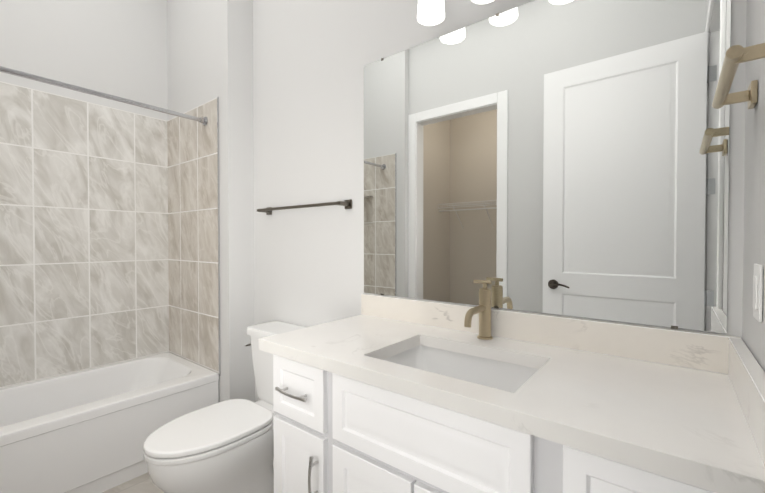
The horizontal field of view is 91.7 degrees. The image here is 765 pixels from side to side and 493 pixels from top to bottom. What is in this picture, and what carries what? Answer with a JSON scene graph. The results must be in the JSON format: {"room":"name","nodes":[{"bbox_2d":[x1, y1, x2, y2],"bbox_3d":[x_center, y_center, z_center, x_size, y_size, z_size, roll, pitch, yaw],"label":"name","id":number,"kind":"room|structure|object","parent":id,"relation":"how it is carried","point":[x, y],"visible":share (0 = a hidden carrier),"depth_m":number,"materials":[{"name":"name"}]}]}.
{"room":"bathroom","nodes":[
{"label":"bathroom","id":0,"kind":"room"},
{"bbox_2d":[0,0,167,120],"bbox_3d":[-2.071,-0.430,2.225,0.120,3.300,2.000,1,1,38],"label":"wall","id":1,"kind":"structure","parent":0,"point":[118,48],"depth_m":2.38,"materials":[{"name":"white paint"}]},
{"bbox_2d":[0,81,168,387],"bbox_3d":[-2.054,-0.056,2.150,0.006,1.721,1.524,1,1,38],"label":"wall tile","id":2,"kind":"structure","parent":1,"relation":"attached to","point":[84,277],"depth_m":2.33,"materials":[{"name":"beige tile"}]},
{"bbox_2d":[102,473,163,492],"bbox_3d":[-0.737,1.277,0.310,5.000,0.060,3.650,1,1,38],"label":"floor","id":3,"kind":"structure","parent":0,"point":[143,483],"depth_m":1.89,"materials":[{"name":"tile"}]},
{"bbox_2d":[0,352,218,492],"bbox_3d":[-1.765,1.006,1.937,0.726,0.437,1.508,1,1,38],"label":"bathtub","id":4,"kind":"object","parent":3,"relation":"on","point":[91,430],"visible":0.9,"depth_m":1.94,"materials":[{"name":"white ceramic"}]},
{"bbox_2d":[143,321,306,492],"bbox_3d":[-0.687,0.835,1.761,0.486,0.783,0.785,1,1,38],"label":"toilet","id":5,"kind":"object","parent":3,"relation":"on","point":[226,446],"visible":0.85,"depth_m":1.60,"materials":[{"name":"white ceramic"}]},
{"bbox_2d":[259,346,742,492],"bbox_3d":[0.254,0.805,1.148,1.283,0.860,0.589,1,1,38],"label":"bathroom vanity","id":6,"kind":"object","parent":3,"relation":"on","point":[384,394],"depth_m":0.96,"materials":[{"name":"white paint"}]},
{"bbox_2d":[259,314,764,492],"bbox_3d":[0.248,0.355,1.157,1.313,0.040,0.575,1,1,38],"label":"countertop","id":7,"kind":"structure","parent":6,"relation":"on","point":[697,421],"depth_m":0.85,"materials":[{"name":"white stone"}]},
{"bbox_2d":[375,338,546,393],"bbox_3d":[0.222,0.442,1.131,0.545,0.157,0.405,1,1,38],"label":"sink","id":8,"kind":"object","parent":7,"relation":"in","point":[497,371],"depth_m":1.27,"materials":[{"name":"white ceramic"}]},
{"bbox_2d":[464,280,492,339],"bbox_3d":[0.326,0.228,1.301,0.070,0.210,0.183,1,1,38],"label":"faucet","id":9,"kind":"object","parent":7,"relation":"on","point":[483,309],"visible":1,"depth_m":1.33,"materials":[{"name":"gold metal"}]},
{"bbox_2d":[167,0,254,401],"bbox_3d":[-1.164,-0.435,2.599,0.841,3.300,0.290,1,1,38],"label":"wall","id":10,"kind":"structure","parent":0,"point":[209,50],"depth_m":2.30,"materials":[{"name":"white paint"}]},
{"bbox_2d":[167,97,220,375],"bbox_3d":[-1.296,-0.061,2.517,0.730,1.721,0.008,1,1,38],"label":"wall tiles","id":11,"kind":"structure","parent":10,"relation":"attached to","point":[194,238],"depth_m":2.48,"materials":[{"name":"beige tile"}]},
{"bbox_2d":[0,66,207,125],"bbox_3d":[-1.602,-0.794,1.784,0.060,0.060,1.510,1,1,38],"label":"curtain rod","id":12,"kind":"object","parent":11,"relation":"attached to","point":[203,120],"visible":0.98,"depth_m":1.93,"materials":[{"name":"silver metal"}]},
{"bbox_2d":[253,0,746,401],"bbox_3d":[0.148,-0.422,1.672,2.367,3.300,0.120,1,1,38],"label":"wall","id":13,"kind":"structure","parent":0,"point":[312,59],"depth_m":1.96,"materials":[{"name":"white paint"}]},
{"bbox_2d":[257,199,351,214],"bbox_3d":[-0.450,-0.212,2.017,0.705,0.045,0.081,1,1,38],"label":"towel bar","id":14,"kind":"object","parent":13,"relation":"attached to","point":[347,204],"visible":1,"depth_m":1.91,"materials":[{"name":"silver metal"}]},
{"bbox_2d":[417,0,444,25],"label":"sconce","id":15,"kind":"object","parent":13,"relation":"attached to","point":[430,12],"depth_m":1.41,"materials":[{"name":"white glass"}]},
{"bbox_2d":[471,0,493,3],"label":"sconce","id":16,"kind":"object","parent":13,"relation":"attached to","point":[475,1],"depth_m":1.34,"materials":[{"name":"white glass"}]},
{"bbox_2d":[364,0,730,332],"bbox_3d":[0.415,-0.314,1.380,1.283,1.087,0.007,1,1,38],"label":"mirror","id":17,"kind":"object","parent":13,"relation":"attached to","point":[566,157],"visible":1,"depth_m":1.24,"materials":[{"name":"grey mirror"}]},
{"bbox_2d":[742,0,764,371],"bbox_3d":[0.448,-0.403,0.238,0.120,3.300,1.760,1,1,38],"label":"wall","id":18,"kind":"structure","parent":0,"point":[753,333],"depth_m":0.84,"materials":[{"name":"white paint"}]},
{"bbox_2d":[712,43,764,108],"bbox_3d":[0.727,-0.340,0.751,0.072,0.050,0.310,1,1,38],"label":"towel bar","id":19,"kind":"object","parent":18,"relation":"attached to","point":[735,55],"visible":1,"depth_m":0.73,"materials":[{"name":"gold metal"}]},
{"bbox_2d":[753,264,762,321],"bbox_3d":[0.783,0.095,0.776,0.008,0.116,0.072,1,1,38],"label":"switch plate","id":20,"kind":"object","parent":18,"relation":"attached to","point":[757,292],"visible":0.98,"depth_m":0.76,"materials":[{"name":"white plastic"}]}
]}

